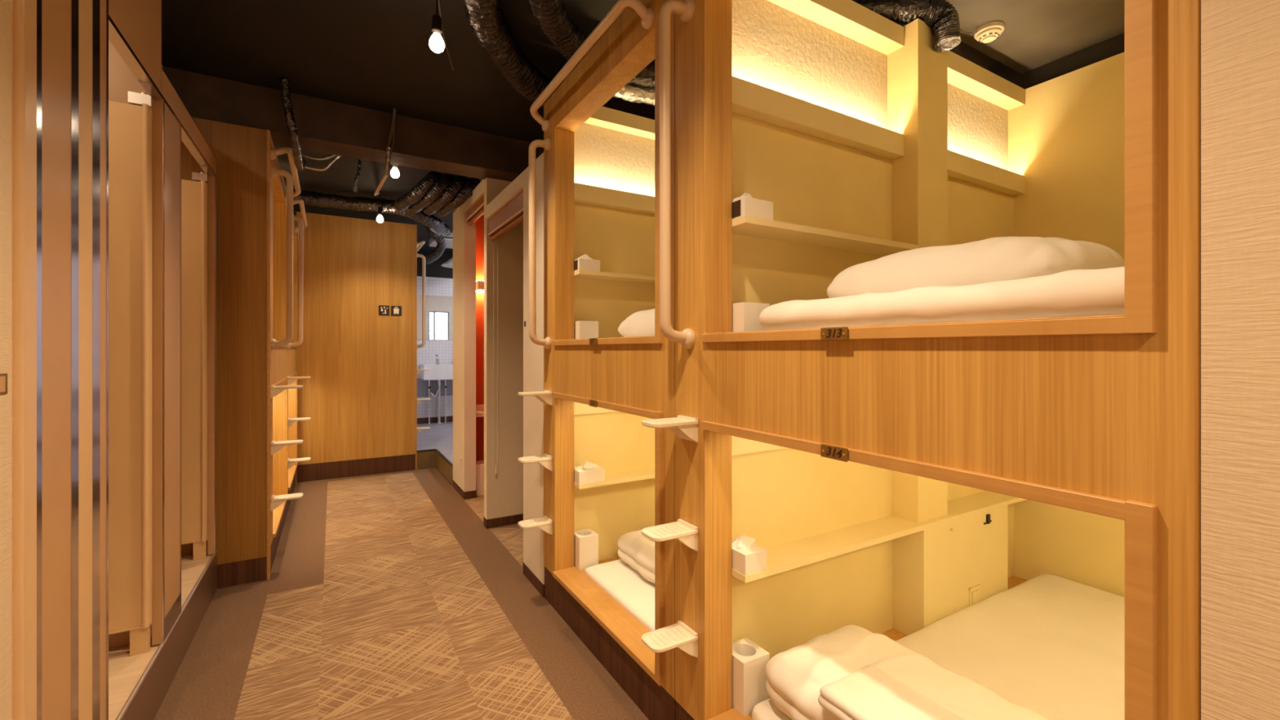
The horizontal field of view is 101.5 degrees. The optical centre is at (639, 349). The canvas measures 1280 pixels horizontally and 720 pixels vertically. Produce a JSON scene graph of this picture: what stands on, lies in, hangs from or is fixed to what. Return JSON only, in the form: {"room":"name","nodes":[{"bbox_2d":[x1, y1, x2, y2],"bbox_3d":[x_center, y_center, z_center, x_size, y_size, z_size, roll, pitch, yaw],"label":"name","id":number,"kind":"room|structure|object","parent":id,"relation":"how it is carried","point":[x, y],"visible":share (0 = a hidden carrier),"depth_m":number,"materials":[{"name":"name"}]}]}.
{"room":"capsule hotel dormitory","nodes":[
{"label":"capsule hotel dormitory","id":0,"kind":"room"},
{"bbox_2d":[108,40,151,648],"bbox_3d":[-2.400,-0.052,1.670,1.250,2.295,0.030,0,0,-30],"label":"wall","id":1,"kind":"structure","parent":0,"point":[122,80],"depth_m":1.93,"materials":[{"name":"beige laminate"}]},
{"bbox_2d":[108,552,212,719],"bbox_3d":[-2.204,1.113,1.385,1.300,0.035,2.620,0,0,-30],"label":"floor","id":2,"kind":"structure","parent":0,"point":[125,670],"depth_m":1.83,"materials":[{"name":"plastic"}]},
{"bbox_2d":[36,0,217,719],"bbox_3d":[-2.091,-0.198,1.793,0.708,2.584,1.992,0,0,-30],"label":"wall","id":3,"kind":"structure","parent":2,"relation":"on","point":[126,245],"depth_m":1.77,"materials":[{"name":"beige laminate"}]},
{"bbox_2d":[11,0,36,719],"bbox_3d":[-1.307,-0.100,1.042,0.120,2.800,0.096,0,0,-30],"label":"trim","id":4,"kind":"structure","parent":3,"relation":"attached to","point":[24,12],"depth_m":1.06,"materials":[{"name":"brown wood"}]},
{"bbox_2d":[115,550,217,719],"bbox_3d":[-1.640,1.200,1.716,0.006,0.200,2.620,0,0,-30],"label":"trim","id":5,"kind":"structure","parent":3,"relation":"attached to","point":[146,703],"depth_m":2.06,"materials":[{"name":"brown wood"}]},
{"bbox_2d":[181,117,266,564],"bbox_3d":[-2.777,-0.037,2.588,1.528,2.415,0.025,0,0,-30],"label":"wall","id":6,"kind":"structure","parent":0,"point":[240,151],"depth_m":2.90,"materials":[{"name":"brown wood"}]},
{"bbox_2d":[217,556,266,588],"bbox_3d":[-2.212,1.235,2.916,0.221,0.130,0.030,0,0,-30],"label":"baseboard","id":7,"kind":"structure","parent":6,"relation":"attached to","point":[251,571],"depth_m":2.90,"materials":[{"name":"brown wood"}]},
{"bbox_2d":[266,129,270,579],"bbox_3d":[-2.111,0.028,2.975,0.014,2.545,0.032,0,0,-30],"label":"trim","id":8,"kind":"structure","parent":6,"relation":"attached to","point":[268,131],"depth_m":2.96,"materials":[{"name":"brown wood"}]},
{"bbox_2d":[296,211,415,465],"bbox_3d":[-2.909,-0.115,5.427,1.095,2.490,0.025,0,0,-30],"label":"wall","id":9,"kind":"structure","parent":0,"point":[358,397],"depth_m":5.40,"materials":[{"name":"brown wood"}]},
{"bbox_2d":[296,453,415,482],"bbox_3d":[-2.908,1.215,5.414,1.082,0.170,0.018,0,0,-30],"label":"baseboard","id":10,"kind":"structure","parent":9,"relation":"attached to","point":[344,468],"depth_m":5.39,"materials":[{"name":"brown wood"}]},
{"bbox_2d":[378,305,389,315],"bbox_3d":[-2.704,-0.419,5.527,0.102,0.102,0.010,0,0,-30],"label":"sign","id":11,"kind":"object","parent":9,"relation":"attached to","point":[383,309],"visible":1,"depth_m":5.52,"materials":[{"name":"black plastic"}]},
{"bbox_2d":[391,306,401,315],"bbox_3d":[-2.602,-0.419,5.587,0.102,0.102,0.010,0,0,-30],"label":"sign","id":12,"kind":"object","parent":9,"relation":"attached to","point":[395,310],"visible":1,"depth_m":5.58,"materials":[{"name":"black plastic"}]},
{"bbox_2d":[415,224,417,469],"bbox_3d":[-2.432,-0.030,5.686,0.015,2.660,0.010,0,0,-30],"label":"trim","id":13,"kind":"structure","parent":9,"relation":"attached to","point":[415,224],"depth_m":5.68,"materials":[{"name":"brown wood"}]},
{"bbox_2d":[417,450,435,469],"bbox_3d":[-2.352,1.206,5.759,0.198,0.188,0.015,0,0,-30],"label":"trim","id":14,"kind":"structure","parent":9,"relation":"attached to","point":[425,460],"depth_m":5.75,"materials":[{"name":"brown wood"}]},
{"bbox_2d":[417,448,435,452],"bbox_3d":[-2.353,1.105,5.757,0.194,0.015,0.020,0,0,-30],"label":"trim","id":15,"kind":"structure","parent":9,"relation":"attached to","point":[428,450],"depth_m":5.75,"materials":[{"name":"black metal"}]},
{"bbox_2d":[154,467,648,719],"bbox_3d":[-0.536,1.300,1.506,5.400,0.001,9.140,0,0,-30],"label":"floor","id":16,"kind":"structure","parent":0,"point":[387,596],"depth_m":2.43,"materials":[{"name":"carpet"}]},
{"bbox_2d":[270,133,302,572],"bbox_3d":[-3.233,0.025,3.045,2.185,2.550,1.217,0,0,-30],"label":"bunk bed","id":17,"kind":"object","parent":16,"relation":"on","point":[282,197],"visible":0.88,"depth_m":3.47,"materials":[{"name":"brown wood"}]},
{"bbox_2d":[285,198,311,517],"bbox_3d":[-3.850,0.025,4.097,2.185,2.550,1.217,0,0,-30],"label":"bunk bed","id":18,"kind":"object","parent":16,"relation":"on","point":[291,373],"visible":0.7,"depth_m":4.49,"materials":[{"name":"brown wood"}]},
{"bbox_2d":[295,220,430,433],"bbox_3d":[-3.562,0.003,5.771,2.185,2.595,1.217,0,0,-30],"label":"bunk bed","id":19,"kind":"object","parent":16,"relation":"on","point":[420,244],"visible":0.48,"depth_m":5.82,"materials":[{"name":"brown wood"}]},
{"bbox_2d":[475,460,484,496],"bbox_3d":[-1.418,1.160,4.768,0.200,0.280,0.180,0,0,-30],"label":"waste bin","id":20,"kind":"object","parent":16,"relation":"on","point":[479,464],"visible":0.22,"depth_m":4.66,"materials":[{"name":"beige paint"}]},
{"bbox_2d":[475,404,484,417],"bbox_3d":[-1.343,0.905,4.942,0.505,0.790,0.365,0,0,-30],"label":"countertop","id":21,"kind":"structure","parent":16,"relation":"on","point":[479,408],"depth_m":4.85,"materials":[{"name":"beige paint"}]},
{"bbox_2d":[518,0,675,719],"bbox_3d":[0.612,0.003,2.695,2.185,2.595,1.217,0,0,-30],"label":"bunk bed","id":22,"kind":"object","parent":16,"relation":"on","point":[602,164],"visible":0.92,"depth_m":2.63,"materials":[{"name":"brown wood"}]},
{"bbox_2d":[573,528,598,570],"bbox_3d":[-0.285,1.038,2.694,0.105,0.190,0.105,0,0,-30],"label":"waste bin","id":23,"kind":"object","parent":22,"relation":"on","point":[586,540],"visible":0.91,"depth_m":2.65,"materials":[{"name":"white plastic"}]},
{"bbox_2d":[573,320,598,338],"bbox_3d":[-0.285,-0.054,2.694,0.105,0.185,0.105,0,0,-30],"label":"waste bin","id":24,"kind":"object","parent":22,"relation":"on","point":[582,329],"visible":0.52,"depth_m":2.65,"materials":[{"name":"white plastic"}]},
{"bbox_2d":[573,253,599,271],"bbox_3d":[-0.283,-0.447,2.697,0.128,0.094,0.115,0,0,-30],"label":"tissue box","id":25,"kind":"object","parent":22,"relation":"on","point":[584,262],"visible":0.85,"depth_m":2.65,"materials":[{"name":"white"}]},
{"bbox_2d":[573,461,604,484],"bbox_3d":[-0.271,0.625,2.702,0.143,0.099,0.115,0,0,-30],"label":"tissue box","id":26,"kind":"object","parent":22,"relation":"on","point":[588,473],"visible":0.94,"depth_m":2.66,"materials":[{"name":"white plastic"}]},
{"bbox_2d":[564,67,654,106],"bbox_3d":[0.138,-1.369,2.830,1.111,0.118,0.114,0,0,-24],"label":"duct","id":27,"kind":"object","parent":22,"relation":"on","point":[632,92],"visible":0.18,"depth_m":2.74,"materials":[{"name":"silver metal"}]},
{"bbox_2d":[573,270,654,283],"bbox_3d":[0.479,-0.390,3.148,1.895,0.020,0.135,0,0,-30],"label":"shelf","id":28,"kind":"object","parent":22,"relation":"attached to","point":[586,276],"depth_m":2.77,"materials":[{"name":"paint"}]},
{"bbox_2d":[573,467,654,488],"bbox_3d":[0.479,0.684,3.148,1.895,0.020,0.135,0,0,-30],"label":"shelf","id":29,"kind":"object","parent":22,"relation":"attached to","point":[626,474],"depth_m":2.81,"materials":[{"name":"paint"}]},
{"bbox_2d":[585,559,654,631],"bbox_3d":[0.747,1.102,2.685,1.868,0.063,0.919,0,0,-30],"label":"mattress","id":30,"kind":"object","parent":22,"relation":"on","point":[624,584],"visible":0.09,"depth_m":2.37,"materials":[{"name":"white fabric"}]},
{"bbox_2d":[617,529,654,583],"bbox_3d":[0.285,0.992,2.415,0.494,0.168,0.897,0,0,-30],"label":"duvet","id":31,"kind":"object","parent":30,"relation":"on","point":[637,550],"visible":0.1,"depth_m":2.49,"materials":[{"name":"white fabric"}]},
{"bbox_3d":[0.747,-0.007,2.685,1.867,0.091,0.918,0,0,-30],"label":"mattress","id":32,"kind":"object","parent":22,"relation":"on","visible":0},
{"bbox_2d":[617,308,654,337],"bbox_3d":[0.165,-0.125,2.485,0.393,0.154,0.629,0,0,-28],"label":"pillow","id":33,"kind":"object","parent":32,"relation":"on","point":[640,323],"visible":0.21,"depth_m":2.40,"materials":[{"name":"white fabric"}]},
{"bbox_2d":[641,0,1200,719],"bbox_3d":[1.226,0.003,1.647,2.185,2.595,1.206,0,0,-30],"label":"bunk bed","id":34,"kind":"object","parent":16,"relation":"on","point":[893,481],"visible":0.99,"depth_m":1.60,"materials":[{"name":"brown wood"}]},
{"bbox_2d":[732,534,766,575],"bbox_3d":[0.320,0.626,1.637,0.128,0.096,0.125,0,0,-30],"label":"tissue box","id":35,"kind":"object","parent":34,"relation":"on","point":[748,557],"visible":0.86,"depth_m":1.60,"materials":[{"name":"white plastic"}]},
{"bbox_2d":[732,637,769,716],"bbox_3d":[0.331,1.038,1.646,0.105,0.190,0.105,0,0,-30],"label":"waste bin","id":36,"kind":"object","parent":34,"relation":"on","point":[749,660],"visible":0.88,"depth_m":1.60,"materials":[{"name":"white plastic"}]},
{"bbox_2d":[732,302,769,332],"bbox_3d":[0.331,-0.053,1.646,0.105,0.182,0.105,0,0,-30],"label":"waste bin","id":37,"kind":"object","parent":34,"relation":"on","point":[745,315],"visible":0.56,"depth_m":1.59,"materials":[{"name":"white plastic"}]},
{"bbox_2d":[732,192,773,220],"bbox_3d":[0.335,-0.447,1.645,0.128,0.094,0.115,0,0,-30],"label":"tissue box","id":38,"kind":"object","parent":34,"relation":"on","point":[744,205],"visible":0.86,"depth_m":1.59,"materials":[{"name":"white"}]},
{"bbox_2d":[732,215,927,255],"bbox_3d":[1.097,-0.390,2.096,1.895,0.020,0.135,0,0,-30],"label":"shelf","id":39,"kind":"object","parent":34,"relation":"attached to","point":[746,228],"depth_m":1.79,"materials":[{"name":"paint"}]},
{"bbox_2d":[732,490,1026,582],"bbox_3d":[1.097,0.684,2.096,1.895,0.020,0.135,0,0,-30],"label":"shelf","id":40,"kind":"object","parent":34,"relation":"attached to","point":[791,553],"depth_m":1.94,"materials":[{"name":"paint"}]},
{"bbox_2d":[852,0,961,51],"bbox_3d":[0.751,-1.321,2.105,1.009,0.248,0.116,0,0,5],"label":"duct","id":41,"kind":"object","parent":34,"relation":"on","point":[942,18],"visible":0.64,"depth_m":2.04,"materials":[{"name":"grey metal"}]},
{"bbox_2d":[751,573,1124,719],"bbox_3d":[1.357,1.090,1.636,1.875,0.086,0.926,0,0,-30],"label":"mattress","id":42,"kind":"object","parent":34,"relation":"on","point":[1052,646],"visible":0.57,"depth_m":1.84,"materials":[{"name":"white fabric"}]},
{"bbox_2d":[765,624,1048,719],"bbox_3d":[0.750,0.958,1.289,0.470,0.188,0.886,0,0,-30],"label":"duvet","id":43,"kind":"object","parent":42,"relation":"on","point":[796,676],"visible":0.81,"depth_m":1.44,"materials":[{"name":"white fabric"}]},
{"bbox_2d":[817,665,964,719],"bbox_3d":[0.643,0.873,1.201,0.218,0.053,0.421,0,0,-30],"label":"robe","id":44,"kind":"object","parent":43,"relation":"on","point":[867,693],"visible":1,"depth_m":1.28,"materials":[{"name":"fabric"}]},
{"bbox_2d":[968,583,980,606],"bbox_3d":[1.411,1.052,2.203,0.085,0.115,0.006,0,0,-30],"label":"outlet","id":45,"kind":"object","parent":34,"relation":"attached to","point":[974,588],"depth_m":2.20,"materials":[{"name":"paint"}]},
{"bbox_3d":[1.360,-0.008,1.640,1.867,0.091,0.932,0,0,-30],"label":"mattress","id":46,"kind":"object","parent":34,"relation":"on","visible":0},
{"bbox_2d":[759,266,1124,330],"bbox_3d":[0.838,-0.096,1.331,0.658,0.096,0.912,0,0,-30],"label":"duvet","id":47,"kind":"object","parent":46,"relation":"on","point":[1076,292],"visible":0.48,"depth_m":1.03,"materials":[{"name":"white fabric"}]},
{"bbox_2d":[826,236,1124,297],"bbox_3d":[0.850,-0.195,1.397,0.429,0.154,0.657,0,0,-32],"label":"pillow","id":48,"kind":"object","parent":47,"relation":"on","point":[1000,258],"visible":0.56,"depth_m":1.19,"materials":[{"name":"white fabric"}]},
{"bbox_2d":[417,248,453,417],"bbox_3d":[-2.761,-0.242,8.165,2.500,2.515,0.120,0,0,-30],"label":"wall","id":49,"kind":"structure","parent":0,"point":[440,286],"depth_m":7.92,"materials":[{"name":"white tile"}]},
{"bbox_2d":[417,294,453,339],"bbox_3d":[-3.109,-0.490,7.908,0.600,0.660,0.012,0,0,-30],"label":"mirror","id":50,"kind":"object","parent":49,"relation":"attached to","point":[438,309],"visible":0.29,"depth_m":7.92,"materials":[{"name":"clear glass"}]},
{"bbox_2d":[417,416,453,423],"bbox_3d":[-2.614,1.058,8.197,2.213,0.085,0.015,0,0,-30],"label":"baseboard","id":51,"kind":"structure","parent":49,"relation":"attached to","point":[449,419],"depth_m":7.89,"materials":[{"name":"brown wood"}]},
{"bbox_2d":[417,422,453,463],"bbox_3d":[-1.823,1.120,6.849,2.213,0.040,3.140,0,0,-30],"label":"floor","id":52,"kind":"structure","parent":0,"point":[439,436],"depth_m":6.48,"materials":[{"name":"tile"}]},
{"bbox_2d":[420,363,453,423],"bbox_3d":[-2.887,0.582,7.807,0.680,1.026,0.389,0,0,-30],"label":"basin","id":53,"kind":"object","parent":52,"relation":"on","point":[437,371],"visible":0.74,"depth_m":7.64,"materials":[{"name":"white ceramic"}]},
{"bbox_2d":[435,355,439,364],"bbox_3d":[-2.942,0.139,7.586,0.059,0.141,0.052,0,0,-30],"label":"soap dispenser","id":54,"kind":"object","parent":53,"relation":"on","point":[437,360],"visible":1,"depth_m":7.57,"materials":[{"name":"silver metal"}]},
{"bbox_2d":[453,203,475,491],"bbox_3d":[-1.612,-0.033,4.793,0.100,2.534,0.500,0,0,-30],"label":"wall","id":55,"kind":"structure","parent":0,"point":[464,234],"depth_m":4.59,"materials":[{"name":"beige paint"}]},
{"bbox_2d":[435,448,453,485],"bbox_3d":[-2.018,1.206,5.396,0.010,0.188,0.950,0,0,-30],"label":"trim","id":56,"kind":"structure","parent":55,"relation":"attached to","point":[442,465],"depth_m":5.36,"materials":[{"name":"brown wood"}]},
{"bbox_2d":[459,457,462,469],"bbox_3d":[-1.587,1.002,4.634,0.024,0.105,0.024,0,0,-30],"label":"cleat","id":57,"kind":"object","parent":55,"relation":"attached to","point":[460,458],"visible":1,"depth_m":4.62,"materials":[{"name":"beige paint"}]},
{"bbox_2d":[452,480,476,499],"bbox_3d":[-1.611,1.267,4.792,0.106,0.066,0.503,0,0,-30],"label":"baseboard","id":58,"kind":"structure","parent":55,"relation":"attached to","point":[472,494],"depth_m":4.59,"materials":[{"name":"brown wood"}]},
{"bbox_2d":[464,179,484,212],"bbox_3d":[-1.291,-1.250,4.245,0.100,0.100,0.770,0,0,-30],"label":"trim","id":59,"kind":"structure","parent":55,"relation":"attached to","point":[478,191],"depth_m":4.19,"materials":[{"name":"beige paint"}]},
{"bbox_2d":[466,194,484,225],"bbox_3d":[-1.297,-1.143,4.242,0.064,0.115,0.750,0,0,-30],"label":"roller blind","id":60,"kind":"object","parent":55,"relation":"attached to","point":[476,211],"visible":0.55,"depth_m":4.28,"materials":[{"name":"beige paint"}]},
{"bbox_2d":[475,215,484,461],"bbox_3d":[-1.424,0.000,5.130,0.565,2.600,0.030,0,0,-30],"label":"wall","id":61,"kind":"structure","parent":0,"point":[479,222],"depth_m":5.04,"materials":[{"name":"red paint"}]},
{"bbox_2d":[475,280,484,292],"bbox_3d":[-1.505,-0.608,5.006,0.120,0.104,0.100,0,0,-30],"label":"wall lamp","id":62,"kind":"object","parent":61,"relation":"attached to","point":[479,283],"visible":0.42,"depth_m":4.95,"materials":[{"name":"beige paint"}]},
{"bbox_2d":[484,177,523,519],"bbox_3d":[-0.259,-0.011,4.358,2.035,2.489,0.080,0,0,-30],"label":"wall","id":63,"kind":"structure","parent":0,"point":[504,490],"depth_m":3.86,"materials":[{"name":"paper"}]},
{"bbox_2d":[162,66,543,182],"bbox_3d":[-1.654,-1.377,3.412,5.400,0.245,0.240,0,0,-30],"label":"beam","id":64,"kind":"structure","parent":63,"relation":"attached to","point":[322,126],"depth_m":3.24,"materials":[{"name":"black paint"}]},
{"bbox_2d":[483,513,523,528],"bbox_3d":[-0.259,1.267,4.358,2.037,0.066,0.086,0,0,-30],"label":"baseboard","id":65,"kind":"structure","parent":63,"relation":"attached to","point":[513,519],"depth_m":3.87,"materials":[{"name":"brown wood"}]},
{"bbox_2d":[523,152,544,584],"bbox_3d":[-0.561,0.097,2.918,0.075,2.274,0.338,0,0,-30],"label":"wall","id":66,"kind":"structure","parent":0,"point":[533,353],"depth_m":2.87,"materials":[{"name":"beige paint"}]},
{"bbox_2d":[484,171,523,219],"bbox_3d":[-0.870,-0.995,3.443,0.075,0.090,0.880,0,0,-30],"label":"trim","id":67,"kind":"structure","parent":66,"relation":"attached to","point":[515,187],"depth_m":3.37,"materials":[{"name":"beige paint"}]},
{"bbox_2d":[488,191,523,474],"bbox_3d":[-0.856,-0.022,3.449,0.072,1.854,0.865,0,0,-30],"label":"roller blind","id":68,"kind":"object","parent":66,"relation":"attached to","point":[511,215],"visible":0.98,"depth_m":3.47,"materials":[{"name":"beige paint"}]},
{"bbox_2d":[522,561,544,597],"bbox_3d":[-0.561,1.267,2.918,0.079,0.066,0.342,0,0,-30],"label":"baseboard","id":69,"kind":"structure","parent":66,"relation":"attached to","point":[535,582],"depth_m":2.88,"materials":[{"name":"brown wood"}]},
{"bbox_2d":[161,0,999,252],"bbox_3d":[-1.090,-1.550,2.549,5.700,0.100,11.700,0,0,-30],"label":"ceiling","id":70,"kind":"structure","parent":0,"point":[375,55],"depth_m":2.72,"materials":[{"name":"black paint"}]},
{"bbox_2d":[280,78,306,171],"bbox_3d":[-2.125,-1.311,3.255,0.083,0.367,0.851,0,0,-27],"label":"insulated pipe","id":71,"kind":"object","parent":70,"relation":"attached to","point":[300,163],"visible":1,"depth_m":2.92,"materials":[{"name":"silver metal"}]},
{"bbox_2d":[305,155,340,171],"bbox_3d":[-2.156,-1.323,3.604,0.268,0.197,0.022,0,0,-30],"label":"strand","id":72,"kind":"object","parent":71,"relation":"hanging from","point":[336,157],"visible":0.76,"depth_m":3.59,"materials":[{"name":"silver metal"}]},
{"bbox_2d":[301,152,336,159],"bbox_3d":[-2.170,-1.363,3.596,0.297,0.130,0.021,0,0,-30],"label":"strand","id":73,"kind":"object","parent":72,"relation":"attached to","point":[330,156],"visible":0.55,"depth_m":3.57,"materials":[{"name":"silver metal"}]},
{"bbox_2d":[353,159,361,191],"bbox_3d":[-2.141,-1.348,3.971,0.060,0.303,0.045,0,0,-30],"label":"strand","id":74,"kind":"object","parent":70,"relation":"hanging from","point":[359,164],"visible":0.84,"depth_m":3.96,"materials":[{"name":"grey"}]},
{"bbox_2d":[293,189,451,236],"bbox_3d":[-2.487,-1.339,5.062,1.499,0.259,0.571,0,0,-41],"label":"duct","id":75,"kind":"object","parent":70,"relation":"attached to","point":[309,197],"visible":0.83,"depth_m":4.96,"materials":[{"name":"grey metal"}]},
{"bbox_2d":[430,228,453,237],"bbox_3d":[-2.000,-1.328,5.929,0.237,0.144,0.874,0,0,39],"label":"duct","id":76,"kind":"object","parent":75,"relation":"attached to","point":[451,235],"visible":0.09,"depth_m":5.84,"materials":[{"name":"silver metal"}]},
{"bbox_2d":[376,193,383,222],"bbox_3d":[-2.476,-1.354,4.982,0.060,0.286,0.060,0,0,-30],"label":"pendant bulb","id":77,"kind":"object","parent":70,"relation":"hanging from","point":[380,219],"visible":0.99,"depth_m":4.96,"materials":[{"name":"white glass"}]},
{"bbox_2d":[377,206,382,214],"bbox_3d":[-2.476,-1.327,4.982,0.044,0.067,0.044,0,0,-30],"label":"socket","id":78,"kind":"object","parent":77,"relation":"attached to","point":[380,210],"depth_m":4.97,"materials":[{"name":"black plastic"}]},
{"bbox_2d":[373,174,387,195],"bbox_3d":[-2.046,-1.290,4.100,0.066,0.392,1.864,0,0,-28],"label":"cable bundle","id":79,"kind":"object","parent":70,"relation":"hanging from","point":[376,193],"visible":0.99,"depth_m":3.58,"materials":[{"name":"brown plastic"}]},
{"bbox_2d":[387,108,395,153],"bbox_3d":[-1.543,-1.300,3.256,0.089,0.382,0.032,0,0,32],"label":"cable bundle","id":80,"kind":"object","parent":70,"relation":"hanging from","point":[392,130],"visible":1,"depth_m":3.25,"materials":[{"name":"brown plastic"}]},
{"bbox_2d":[384,146,391,175],"bbox_3d":[-1.575,-1.177,3.267,0.059,0.171,0.030,0,0,40],"label":"strand","id":81,"kind":"object","parent":80,"relation":"attached to","point":[387,164],"visible":1,"depth_m":3.26,"materials":[{"name":"silver metal"}]},
{"bbox_2d":[390,164,399,177],"bbox_3d":[-1.739,-1.359,3.716,0.060,0.276,0.060,0,0,-30],"label":"pendant bulb","id":82,"kind":"object","parent":70,"relation":"hanging from","point":[394,172],"visible":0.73,"depth_m":3.70,"materials":[{"name":"white glass"}]},
{"bbox_2d":[393,170,441,211],"bbox_3d":[-1.735,-1.305,4.297,0.332,0.383,0.455,0,0,25],"label":"duct","id":83,"kind":"object","parent":70,"relation":"hanging from","point":[414,195],"visible":0.84,"depth_m":4.11,"materials":[{"name":"grey metal"}]},
{"bbox_2d":[408,173,454,213],"bbox_3d":[-1.644,-1.304,4.347,0.336,0.374,0.453,0,0,25],"label":"duct","id":84,"kind":"object","parent":70,"relation":"hanging from","point":[435,192],"visible":0.77,"depth_m":4.16,"materials":[{"name":"grey metal"}]},
{"bbox_2d":[424,225,446,264],"bbox_3d":[-2.509,-1.300,6.337,0.275,0.456,0.569,0,0,-30],"label":"duct","id":85,"kind":"object","parent":70,"relation":"hanging from","point":[440,248],"visible":0.73,"depth_m":6.27,"materials":[{"name":"grey metal"}]},
{"bbox_2d":[429,0,444,53],"bbox_3d":[-0.832,-1.359,2.144,0.060,0.276,0.060,0,0,-30],"label":"pendant bulb","id":86,"kind":"object","parent":70,"relation":"hanging from","point":[437,45],"visible":1,"depth_m":2.13,"materials":[{"name":"white glass"}]},
{"bbox_2d":[431,13,442,34],"bbox_3d":[-0.832,-1.337,2.144,0.044,0.067,0.044,0,0,-30],"label":"socket","id":87,"kind":"object","parent":86,"relation":"attached to","point":[436,28],"depth_m":2.13,"materials":[{"name":"black plastic"}]},
{"bbox_2d":[429,236,453,248],"bbox_3d":[-2.344,-1.448,7.028,0.830,0.095,0.605,0,0,-30],"label":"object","id":88,"kind":"object","parent":70,"relation":"attached to","point":[449,241],"visible":0.2,"depth_m":6.89,"materials":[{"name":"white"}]},
{"bbox_2d":[422,175,468,215],"bbox_3d":[-1.556,-1.301,4.401,0.331,0.379,0.455,0,0,26],"label":"duct","id":89,"kind":"object","parent":70,"relation":"hanging from","point":[452,189],"visible":0.76,"depth_m":4.21,"materials":[{"name":"grey metal"}]},
{"bbox_2d":[438,0,453,70],"bbox_3d":[-0.914,-1.490,2.439,0.203,0.010,0.671,0,0,3],"label":"cable bundle","id":90,"kind":"object","parent":70,"relation":"attached to","point":[438,0],"visible":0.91,"depth_m":2.49,"materials":[{"name":"black plastic"}]},
{"bbox_2d":[440,257,453,268],"bbox_3d":[-2.619,-1.349,7.507,0.440,0.297,0.440,0,0,-30],"label":"pendant lamp","id":91,"kind":"object","parent":70,"relation":"hanging from","point":[449,264],"visible":0.16,"depth_m":7.38,"materials":[{"name":"white ceramic"}]},
{"bbox_2d":[436,177,480,217],"bbox_3d":[-1.465,-1.303,4.454,0.333,0.386,0.459,0,0,25],"label":"duct","id":92,"kind":"object","parent":70,"relation":"hanging from","point":[465,192],"visible":0.7,"depth_m":4.26,"materials":[{"name":"grey metal"}]},
{"bbox_2d":[462,0,561,107],"bbox_3d":[-0.576,-1.411,2.398,0.314,0.206,1.219,0,0,9],"label":"duct","id":93,"kind":"object","parent":70,"relation":"attached to","point":[486,19],"visible":0.77,"depth_m":2.36,"materials":[{"name":"grey metal"}]},
{"bbox_2d":[528,0,654,87],"bbox_3d":[-0.240,-1.410,2.277,0.337,0.170,1.022,0,0,25],"label":"duct","id":94,"kind":"object","parent":70,"relation":"attached to","point":[553,16],"visible":0.54,"depth_m":2.23,"materials":[{"name":"grey metal"}]},
{"bbox_2d":[946,0,1124,73],"bbox_3d":[1.651,-1.405,1.375,1.740,0.030,1.900,0,0,-30],"label":"ceiling","id":95,"kind":"structure","parent":0,"point":[1036,33],"depth_m":2.24,"materials":[{"name":"paint"}]},
{"bbox_2d":[960,21,1004,43],"bbox_3d":[1.453,-1.365,2.267,0.228,0.049,0.112,0,0,1],"label":"smoke detector","id":96,"kind":"object","parent":95,"relation":"attached to","point":[987,33],"visible":0.95,"depth_m":2.24,"materials":[{"name":"beige plastic"}]},
{"bbox_2d":[985,32,1124,88],"bbox_3d":[1.239,-1.350,3.915,0.100,0.300,11.500,0,0,-30],"label":"wall","id":97,"kind":"structure","parent":0,"point":[1114,46],"depth_m":2.49,"materials":[{"name":"black paint"}]},
{"bbox_2d":[1200,0,1279,719],"bbox_3d":[1.589,-0.100,-0.683,0.150,2.800,3.213,0,0,-30],"label":"wall","id":98,"kind":"structure","parent":0,"point":[1240,39],"depth_m":0.64,"materials":[{"name":"paint"}]},
{"bbox_3d":[0.083,-0.100,-1.331,0.117,2.800,3.620,0,0,-30],"label":"wall","id":99,"kind":"structure","parent":0,"visible":0},
{"bbox_2d":[0,0,11,719],"bbox_3d":[-1.032,-0.105,0.630,0.057,2.790,0.892,0,0,-30],"label":"door","id":100,"kind":"structure","parent":99,"relation":"in","point":[5,5],"depth_m":1.01,"materials":[{"name":"wood"}]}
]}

